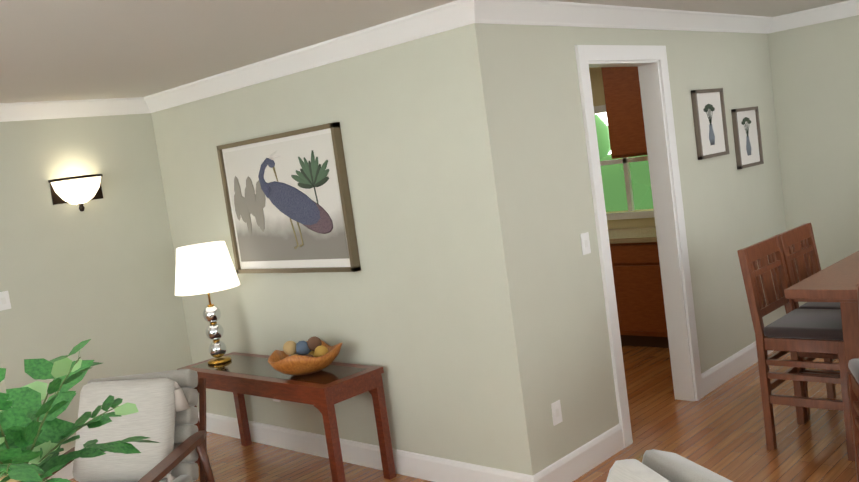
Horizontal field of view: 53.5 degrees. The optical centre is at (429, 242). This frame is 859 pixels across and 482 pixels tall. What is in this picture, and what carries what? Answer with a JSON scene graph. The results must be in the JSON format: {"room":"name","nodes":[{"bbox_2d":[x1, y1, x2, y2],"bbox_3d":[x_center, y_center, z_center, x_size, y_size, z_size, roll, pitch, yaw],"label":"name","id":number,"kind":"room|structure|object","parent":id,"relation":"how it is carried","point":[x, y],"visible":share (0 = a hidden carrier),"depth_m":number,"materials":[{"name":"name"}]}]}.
{"room":"living room","nodes":[
{"label":"living room","id":0,"kind":"room"},
{"bbox_2d":[0,113,198,463],"bbox_3d":[-2.315,0.285,5.755,0.120,2.440,1.290,-3,7,44],"label":"wall","id":1,"kind":"structure","parent":0,"point":[100,273],"depth_m":5.71,"materials":[{"name":"paint"}]},
{"bbox_2d":[0,291,10,310],"bbox_3d":[-2.652,0.364,5.304,0.009,0.115,0.075,-3,7,44],"label":"light switch","id":2,"kind":"object","parent":1,"relation":"attached to","point":[5,303],"visible":1,"depth_m":5.31,"materials":[{"name":"white plastic"}]},
{"bbox_2d":[0,97,143,121],"bbox_3d":[-2.465,-0.854,5.505,0.085,0.105,1.265,-3,7,44],"label":"crown molding","id":3,"kind":"structure","parent":1,"relation":"attached to","point":[18,111],"depth_m":5.60,"materials":[{"name":"white wood"}]},
{"bbox_2d":[48,174,102,211],"bbox_3d":[-2.279,-0.320,5.606,0.176,0.232,0.350,-3,7,44],"label":"light","id":4,"kind":"object","parent":1,"relation":"attached to","point":[80,191],"visible":0.98,"depth_m":5.56,"materials":[{"name":"white glass"}]},
{"bbox_2d":[151,23,546,474],"bbox_3d":[-1.230,0.143,5.680,4.520,2.440,0.120,-3,7,44],"label":"wall","id":5,"kind":"structure","parent":0,"point":[425,307],"depth_m":4.54,"materials":[{"name":"paint"}]},
{"bbox_2d":[216,122,360,273],"bbox_3d":[-0.879,-0.231,5.142,1.165,0.835,0.050,-3,7,44],"label":"framed picture","id":6,"kind":"object","parent":5,"relation":"attached to","point":[288,202],"visible":1,"depth_m":5.08,"materials":[{"name":"brown"}]},
{"bbox_2d":[144,2,455,113],"bbox_3d":[-0.927,-1.016,4.988,3.030,0.105,0.085,-3,7,44],"label":"crown molding","id":7,"kind":"structure","parent":5,"relation":"attached to","point":[441,18],"depth_m":4.69,"materials":[{"name":"white wood"}]},
{"bbox_2d":[45,412,624,481],"bbox_3d":[-0.785,1.304,5.093,3.176,0.140,2.121,-3,7,44],"label":"baseboard","id":8,"kind":"structure","parent":5,"relation":"attached to","point":[585,458],"depth_m":4.73,"materials":[{"name":"white"}]},
{"bbox_2d":[0,0,848,102],"bbox_3d":[-1.007,-1.069,4.568,9.600,0.100,10.900,-3,7,44],"label":"ceiling","id":9,"kind":"structure","parent":0,"point":[56,50],"depth_m":4.01,"materials":[{"name":"white paint"}]},
{"bbox_2d":[70,345,856,481],"bbox_3d":[-0.662,1.446,4.807,9.600,0.120,10.900,-3,7,44],"label":"floor","id":10,"kind":"structure","parent":0,"point":[719,430],"depth_m":4.98,"materials":[{"name":"brown wood"}]},
{"bbox_2d":[177,352,395,481],"bbox_3d":[-0.896,1.064,5.131,1.480,0.636,0.430,-3,7,44],"label":"console table","id":11,"kind":"object","parent":10,"relation":"on","point":[322,391],"visible":0.67,"depth_m":4.76,"materials":[{"name":"brown wood"}]},
{"bbox_2d":[175,241,239,364],"bbox_3d":[-1.402,0.392,5.445,0.410,0.765,0.410,-3,7,44],"label":"table lamp","id":12,"kind":"object","parent":11,"relation":"on","point":[208,268],"visible":1,"depth_m":5.30,"materials":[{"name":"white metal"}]},
{"bbox_2d":[268,336,341,375],"bbox_3d":[-0.700,0.641,4.846,0.420,0.197,0.409,-5,6,24],"label":"bowl","id":13,"kind":"object","parent":11,"relation":"on","point":[313,354],"visible":1,"depth_m":4.78,"materials":[{"name":"brown wood"}]},
{"bbox_2d":[610,243,619,327],"bbox_3d":[1.558,0.395,7.386,0.500,0.870,0.628,-3,7,44],"label":"base cabinet","id":14,"kind":"object","parent":10,"relation":"on","point":[610,243],"depth_m":7.00,"materials":[{"name":"brown wood"}]},
{"bbox_2d":[612,243,668,347],"bbox_3d":[1.919,0.378,7.041,0.500,0.870,0.628,-3,7,44],"label":"base cabinet","id":15,"kind":"object","parent":10,"relation":"on","point":[638,285],"depth_m":6.84,"materials":[{"name":"brown wood"}]},
{"bbox_2d":[608,227,656,242],"bbox_3d":[1.498,-0.053,7.328,2.575,0.040,0.648,-3,7,44],"label":"countertop","id":16,"kind":"structure","parent":15,"relation":"on","point":[641,234],"depth_m":6.93,"materials":[{"name":"beige stone"}]},
{"bbox_2d":[737,235,854,460],"bbox_3d":[1.998,0.516,4.438,0.502,1.064,0.470,-3,7,44],"label":"dining chair","id":17,"kind":"object","parent":10,"relation":"on","point":[808,333],"visible":0.98,"depth_m":4.39,"materials":[{"name":"brown wood"}]},
{"bbox_2d":[775,223,839,420],"bbox_3d":[2.330,0.437,4.789,0.502,1.064,0.470,-3,7,44],"label":"dining chair","id":18,"kind":"object","parent":10,"relation":"on","point":[801,243],"visible":0.31,"depth_m":4.86,"materials":[{"name":"brown wood"}]},
{"bbox_2d":[785,251,858,449],"bbox_3d":[2.610,0.541,4.086,1.200,0.915,1.360,-3,7,44],"label":"dining table","id":19,"kind":"object","parent":10,"relation":"on","point":[838,281],"visible":0.79,"depth_m":3.95,"materials":[{"name":"brown wood"}]},
{"bbox_2d":[847,284,858,481],"bbox_3d":[1.944,0.627,3.345,0.470,1.064,0.502,-6,6,18],"label":"dining chair","id":20,"kind":"object","parent":10,"relation":"on","point":[853,378],"visible":1,"depth_m":3.60,"materials":[{"name":"brown wood"}]},
{"bbox_3d":[-0.994,1.662,2.309,2.450,0.011,3.200,-13,7,-44],"label":"area rug","id":21,"kind":"object","parent":10,"relation":"on","visible":0},
{"bbox_2d":[40,369,214,481],"bbox_3d":[-1.433,1.125,3.912,0.678,0.871,0.972,-7,5,7],"label":"armchair","id":22,"kind":"object","parent":21,"relation":"on","point":[166,415],"visible":0.88,"depth_m":4.07,"materials":[{"name":"beige fabric"}]},
{"bbox_2d":[606,449,732,481],"bbox_3d":[0.372,1.060,1.996,0.972,0.871,0.678,-9,6,-17],"label":"armchair","id":23,"kind":"object","parent":21,"relation":"on","point":[658,466],"visible":1,"depth_m":2.19,"materials":[{"name":"white fabric"}]},
{"bbox_3d":[-1.006,1.443,2.104,0.924,0.440,1.064,-8,5,2],"label":"coffee table","id":24,"kind":"object","parent":21,"relation":"on","visible":0},
{"bbox_2d":[0,339,159,481],"bbox_3d":[-0.993,0.718,2.242,0.953,0.960,0.694,-3,7,44],"label":"plant","id":25,"kind":"object","parent":24,"relation":"on","point":[26,436],"visible":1,"depth_m":2.23,"materials":[{"name":"green plant"}]},
{"bbox_2d":[491,24,785,466],"bbox_3d":[1.532,-0.209,5.399,0.120,2.440,3.340,-3,7,44],"label":"wall","id":26,"kind":"structure","parent":0,"point":[730,209],"depth_m":4.59,"materials":[{"name":"paint"}]},
{"bbox_2d":[551,400,562,425],"bbox_3d":[0.648,0.866,4.329,0.009,0.115,0.075,-3,7,44],"label":"outlet","id":27,"kind":"object","parent":26,"relation":"attached to","point":[556,412],"visible":1,"depth_m":4.32,"materials":[{"name":"white plastic"}]},
{"bbox_2d":[580,232,590,254],"bbox_3d":[0.839,0.006,4.569,0.009,0.115,0.075,-3,7,44],"label":"light switch","id":28,"kind":"object","parent":26,"relation":"attached to","point":[585,244],"visible":1,"depth_m":4.56,"materials":[{"name":"white plastic"}]},
{"bbox_2d":[452,0,775,33],"bbox_3d":[1.378,-1.347,5.145,0.085,0.105,3.545,-3,7,44],"label":"crown molding","id":29,"kind":"structure","parent":26,"relation":"attached to","point":[515,12],"depth_m":4.66,"materials":[{"name":"white wood"}]},
{"bbox_2d":[575,45,703,447],"bbox_3d":[1.221,-0.030,5.057,0.150,2.235,0.980,-3,7,44],"label":"door frame","id":30,"kind":"structure","parent":26,"relation":"attached to","point":[650,62],"depth_m":5.27,"materials":[{"name":"white wood"}]},
{"bbox_2d":[691,88,729,159],"bbox_3d":[1.872,-0.793,5.671,0.028,0.450,0.420,-3,7,44],"label":"picture","id":31,"kind":"object","parent":26,"relation":"attached to","point":[709,117],"visible":1,"depth_m":5.66,"materials":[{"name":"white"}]},
{"bbox_2d":[701,341,772,395],"bbox_3d":[2.295,0.791,6.049,0.016,0.140,1.635,-3,7,44],"label":"baseboard","id":32,"kind":"structure","parent":26,"relation":"attached to","point":[724,371],"depth_m":5.73,"materials":[{"name":"white wood"}]},
{"bbox_2d":[731,106,763,168],"bbox_3d":[2.277,-0.752,6.093,0.028,0.420,0.400,-3,7,44],"label":"picture","id":33,"kind":"object","parent":26,"relation":"attached to","point":[747,136],"visible":1,"depth_m":6.08,"materials":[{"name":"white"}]},
{"bbox_2d":[589,15,858,306],"bbox_3d":[2.785,-0.493,6.583,6.650,2.440,0.150,-3,7,44],"label":"wall","id":34,"kind":"structure","parent":0,"point":[815,74],"depth_m":6.32,"materials":[{"name":"paint"}]},
{"bbox_2d":[594,105,653,219],"bbox_3d":[1.711,-0.717,7.498,1.270,1.020,0.105,-3,7,44],"label":"window","id":35,"kind":"structure","parent":34,"relation":"in","point":[625,161],"depth_m":7.52,"materials":[{"name":"white wood"}]},
{"bbox_2d":[601,66,647,158],"bbox_3d":[1.978,-1.180,6.837,1.120,0.885,0.338,-3,7,44],"label":"upper cabinet","id":36,"kind":"object","parent":34,"relation":"attached to","point":[624,110],"visible":0.12,"depth_m":6.99,"materials":[{"name":"brown wood"}]},
{"bbox_2d":[776,0,858,31],"bbox_3d":[3.684,-1.678,5.301,3.000,0.105,0.085,-3,7,44],"label":"crown molding","id":37,"kind":"structure","parent":34,"relation":"attached to","point":[850,8],"depth_m":6.14,"materials":[{"name":"white wood"}]},
{"label":"outside","id":38,"kind":"structure","parent":0,"visible":0},
{"bbox_2d":[597,112,610,154],"bbox_3d":[0.138,0.130,3.000,6.540,2.200,10.820,-3,7,44],"label":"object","id":39,"kind":"structure","parent":38,"point":[603,116],"depth_m":8.66,"materials":[{"name":"white"}]},
{"bbox_2d":[594,114,653,211],"bbox_3d":[2.114,-0.419,7.969,2.731,1.816,0.571,-3,7,44],"label":"trees","id":40,"kind":"object","parent":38,"point":[614,188],"visible":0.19,"depth_m":8.00,"materials":[{"name":"green plant"}]}
]}

